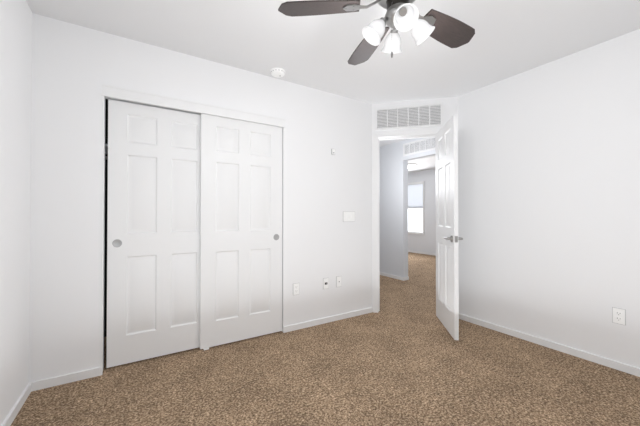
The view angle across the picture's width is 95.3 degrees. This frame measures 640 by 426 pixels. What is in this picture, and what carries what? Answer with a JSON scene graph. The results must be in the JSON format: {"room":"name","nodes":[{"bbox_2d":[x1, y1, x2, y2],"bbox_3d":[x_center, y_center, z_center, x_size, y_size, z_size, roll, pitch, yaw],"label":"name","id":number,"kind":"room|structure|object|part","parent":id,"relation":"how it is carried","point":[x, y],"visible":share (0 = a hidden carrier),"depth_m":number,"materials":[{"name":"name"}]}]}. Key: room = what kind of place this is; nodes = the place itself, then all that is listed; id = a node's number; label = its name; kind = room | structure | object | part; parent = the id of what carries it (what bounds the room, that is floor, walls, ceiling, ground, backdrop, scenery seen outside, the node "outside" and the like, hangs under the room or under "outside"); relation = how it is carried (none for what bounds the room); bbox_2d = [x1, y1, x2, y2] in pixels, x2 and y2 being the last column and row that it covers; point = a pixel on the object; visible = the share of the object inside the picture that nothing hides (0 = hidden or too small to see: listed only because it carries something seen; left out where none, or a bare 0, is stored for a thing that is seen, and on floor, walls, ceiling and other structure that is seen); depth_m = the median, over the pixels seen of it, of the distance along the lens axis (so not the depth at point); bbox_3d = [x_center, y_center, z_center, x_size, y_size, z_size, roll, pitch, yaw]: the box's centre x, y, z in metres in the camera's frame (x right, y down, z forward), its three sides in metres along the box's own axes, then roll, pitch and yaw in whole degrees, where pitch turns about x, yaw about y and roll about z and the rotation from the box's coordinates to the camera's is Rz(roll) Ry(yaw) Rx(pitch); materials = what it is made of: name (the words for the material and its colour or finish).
{"room":"empty bedroom","nodes":[
{"label":"empty bedroom","id":0,"kind":"room"},
{"bbox_2d":[0,0,31,425],"bbox_3d":[-1.097,-0.089,0.531,0.120,2.440,3.340,0,-1,-32],"label":"wall","id":1,"kind":"structure","parent":0,"point":[15,102],"depth_m":1.64,"materials":[{"name":"white paint"}]},
{"bbox_2d":[1,382,32,425],"bbox_3d":[-1.048,1.103,0.569,0.013,0.056,3.070,0,-1,-32],"label":"baseboard","id":2,"kind":"structure","parent":1,"relation":"attached to","point":[18,405],"depth_m":1.67,"materials":[{"name":"white wood"}]},
{"bbox_2d":[104,99,107,336],"bbox_3d":[-1.217,-0.068,2.883,2.120,2.440,0.780,0,-1,-32],"label":"wall","id":3,"kind":"structure","parent":0,"point":[106,208],"depth_m":2.72,"materials":[{"name":"black paint"}]},
{"bbox_2d":[105,144,107,159],"bbox_3d":[-1.260,-0.510,2.954,1.880,0.116,0.380,0,-1,-32],"label":"shelf","id":4,"kind":"object","parent":3,"relation":"attached to","point":[106,150],"depth_m":2.49,"materials":[{"name":"white"}]},
{"bbox_2d":[29,13,371,381],"bbox_3d":[-0.639,-0.070,2.713,2.963,2.440,0.120,0,-1,-32],"label":"wall","id":5,"kind":"structure","parent":0,"point":[75,67],"depth_m":2.16,"materials":[{"name":"white paint"}]},
{"bbox_2d":[33,367,101,390],"bbox_3d":[-1.689,1.116,1.971,0.346,0.056,0.013,0,-1,-32],"label":"baseboard","id":6,"kind":"structure","parent":5,"relation":"attached to","point":[97,371],"depth_m":1.96,"materials":[{"name":"white wood"}]},
{"bbox_2d":[106,99,199,367],"bbox_3d":[-1.256,0.149,2.343,0.733,1.970,0.038,0,-1,-32],"label":"closet door","id":7,"kind":"structure","parent":5,"relation":"in","point":[153,260],"depth_m":2.29,"materials":[{"name":"white wood"}]},
{"bbox_2d":[101,84,285,374],"bbox_3d":[-0.969,0.119,2.480,1.422,2.058,0.123,0,-1,-32],"label":"trim","id":8,"kind":"structure","parent":5,"relation":"attached to","point":[110,92],"depth_m":2.32,"materials":[{"name":"white wood"}]},
{"bbox_2d":[200,113,281,348],"bbox_3d":[-0.689,0.151,2.642,0.740,1.970,0.038,0,-1,-32],"label":"closet door","id":9,"kind":"structure","parent":5,"relation":"in","point":[240,229],"depth_m":2.61,"materials":[{"name":"white wood"}]},
{"bbox_2d":[293,283,298,294],"bbox_3d":[-0.235,0.752,2.881,0.070,0.115,0.009,0,-1,-32],"label":"electrical outlet","id":10,"kind":"object","parent":5,"relation":"attached to","point":[295,288],"visible":1,"depth_m":2.88,"materials":[{"name":"grey plastic"}]},
{"bbox_2d":[323,278,328,288],"bbox_3d":[0.065,0.741,3.063,0.070,0.115,0.016,0,-1,-32],"label":"outlet plate","id":11,"kind":"object","parent":5,"relation":"attached to","point":[325,283],"visible":1,"depth_m":3.06,"materials":[{"name":"grey plastic"}]},
{"bbox_2d":[284,307,372,332],"bbox_3d":[0.129,1.126,3.102,1.129,0.056,0.013,0,-1,-32],"label":"baseboard","id":12,"kind":"structure","parent":5,"relation":"attached to","point":[311,323],"depth_m":3.06,"materials":[{"name":"white wood"}]},
{"bbox_2d":[336,276,341,286],"bbox_3d":[0.206,0.742,3.155,0.070,0.115,0.008,0,-1,-32],"label":"outlet plate","id":13,"kind":"object","parent":5,"relation":"attached to","point":[338,281],"visible":1,"depth_m":3.15,"materials":[{"name":"grey plastic"}]},
{"bbox_2d":[343,211,354,221],"bbox_3d":[0.324,0.040,3.232,0.163,0.115,0.013,0,-1,-32],"label":"rocker light switch","id":14,"kind":"object","parent":5,"relation":"attached to","point":[348,216],"visible":1,"depth_m":3.23,"materials":[{"name":"grey plastic"}]},
{"bbox_2d":[11,252,639,425],"bbox_3d":[1.010,1.192,4.545,8.190,0.050,8.190,0,-1,-32],"label":"floor","id":15,"kind":"structure","parent":0,"point":[402,357],"depth_m":1.96,"materials":[{"name":"brown carpet"}]},
{"bbox_2d":[26,0,639,172],"bbox_3d":[1.010,-1.323,4.568,8.190,0.100,8.190,0,-1,-32],"label":"ceiling","id":16,"kind":"structure","parent":0,"point":[510,38],"depth_m":2.15,"materials":[{"name":"white paint"}]},
{"bbox_2d":[270,67,284,77],"bbox_3d":[-0.384,-1.271,2.652,0.136,0.039,0.136,0,-1,-32],"label":"smoke detector","id":17,"kind":"object","parent":16,"relation":"attached to","point":[277,72],"visible":1,"depth_m":2.62,"materials":[{"name":"white plastic"}]},
{"bbox_2d":[278,0,474,64],"bbox_3d":[0.423,-1.016,1.444,1.077,0.571,1.125,0,-1,-32],"label":"ceiling fan","id":18,"kind":"object","parent":16,"relation":"hanging from","point":[438,26],"visible":1,"depth_m":1.46,"materials":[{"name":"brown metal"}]},
{"bbox_3d":[0.343,-0.867,1.378,0.020,0.272,0.011,0,-1,-32],"label":"pull chain","id":19,"kind":"part","parent":18,"relation":"part of","materials":[{"name":"silver metal"}]},
{"bbox_2d":[408,164,416,168],"bbox_3d":[2.334,-1.198,7.540,0.340,0.098,0.340,0,-1,-32],"label":"flush light","id":20,"kind":"object","parent":16,"relation":"attached to","point":[410,166],"visible":0.56,"depth_m":7.42,"materials":[{"name":"white glass"}]},
{"bbox_2d":[379,138,434,276],"bbox_3d":[1.360,-0.047,5.328,0.120,2.440,3.950,0,-1,-32],"label":"wall","id":21,"kind":"structure","parent":0,"point":[393,167],"depth_m":5.24,"materials":[{"name":"white paint"}]},
{"bbox_2d":[380,272,405,280],"bbox_3d":[0.867,1.152,6.011,0.043,0.056,2.253,0,-1,-32],"label":"baseboard","id":22,"kind":"structure","parent":21,"relation":"attached to","point":[381,273],"depth_m":5.24,"materials":[{"name":"white wood"}]},
{"bbox_2d":[403,137,434,156],"bbox_3d":[1.634,-1.094,4.772,0.012,0.218,0.708,0,-1,-32],"label":"air vent","id":23,"kind":"object","parent":21,"relation":"in","point":[419,146],"visible":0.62,"depth_m":4.77,"materials":[{"name":"white metal"}]},
{"bbox_2d":[372,97,458,306],"bbox_3d":[1.079,-0.064,3.370,1.037,2.440,0.120,0,-1,13],"label":"wall","id":24,"kind":"structure","parent":0,"point":[450,107],"depth_m":3.31,"materials":[{"name":"white paint"}]},
{"bbox_2d":[373,128,440,312],"bbox_3d":[1.018,0.108,3.383,0.786,2.097,0.160,0,-1,13],"label":"door frame","id":25,"kind":"structure","parent":24,"relation":"attached to","point":[376,135],"depth_m":3.39,"materials":[{"name":"white wood"}]},
{"bbox_2d":[375,102,442,130],"bbox_3d":[1.007,-1.096,3.328,0.752,0.276,0.012,0,-1,13],"label":"air vent","id":26,"kind":"object","parent":24,"relation":"in","point":[418,116],"depth_m":3.32,"materials":[{"name":"white metal"}]},
{"bbox_2d":[435,115,462,339],"bbox_3d":[1.260,0.129,2.923,0.467,2.010,0.524,0,-1,-32],"label":"bedroom door","id":27,"kind":"structure","parent":24,"relation":"in","point":[447,237],"depth_m":2.81,"materials":[{"name":"white wood"}]},
{"bbox_3d":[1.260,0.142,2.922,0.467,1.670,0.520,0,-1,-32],"label":"handle","id":28,"kind":"part","parent":27,"relation":"part of","materials":[{"name":"silver metal"}]},
{"bbox_2d":[408,169,435,253],"bbox_3d":[3.707,-0.026,7.613,0.120,2.440,5.590,0,-1,-32],"label":"wall","id":29,"kind":"structure","parent":0,"point":[425,241],"depth_m":8.44,"materials":[{"name":"white paint"}]},
{"bbox_2d":[408,181,423,233],"bbox_3d":[2.763,-0.149,8.976,0.045,1.560,1.060,0,-1,-32],"label":"window","id":30,"kind":"structure","parent":29,"relation":"in","point":[414,215],"depth_m":8.78,"materials":[{"name":"white glass"}]},
{"bbox_2d":[408,183,421,231],"bbox_3d":[2.755,-0.166,8.971,0.028,1.436,0.942,0,-1,-32],"label":"window blinds","id":31,"kind":"object","parent":30,"relation":"attached to","point":[413,207],"visible":0.52,"depth_m":8.80,"materials":[{"name":"white plastic"}]},
{"bbox_2d":[408,250,435,255],"bbox_3d":[3.650,1.165,7.567,0.013,0.056,5.350,0,-1,-32],"label":"baseboard","id":32,"kind":"structure","parent":29,"relation":"attached to","point":[408,250],"depth_m":8.58,"materials":[{"name":"white wood"}]},
{"bbox_2d":[458,29,639,367],"bbox_3d":[2.203,-0.074,2.224,0.120,2.440,2.487,0,-1,-32],"label":"wall","id":33,"kind":"structure","parent":0,"point":[549,195],"depth_m":2.44,"materials":[{"name":"white paint"}]},
{"bbox_2d":[459,313,639,376],"bbox_3d":[2.116,1.118,2.205,0.036,0.056,2.505,0,-1,-32],"label":"baseboard","id":34,"kind":"structure","parent":33,"relation":"attached to","point":[610,363],"depth_m":2.42,"materials":[{"name":"white wood"}]},
{"bbox_2d":[612,307,625,325],"bbox_3d":[2.182,0.753,2.128,0.009,0.115,0.070,0,-1,-32],"label":"outlet","id":35,"kind":"object","parent":33,"relation":"attached to","point":[618,315],"visible":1,"depth_m":2.12,"materials":[{"name":"grey plastic"}]}
]}

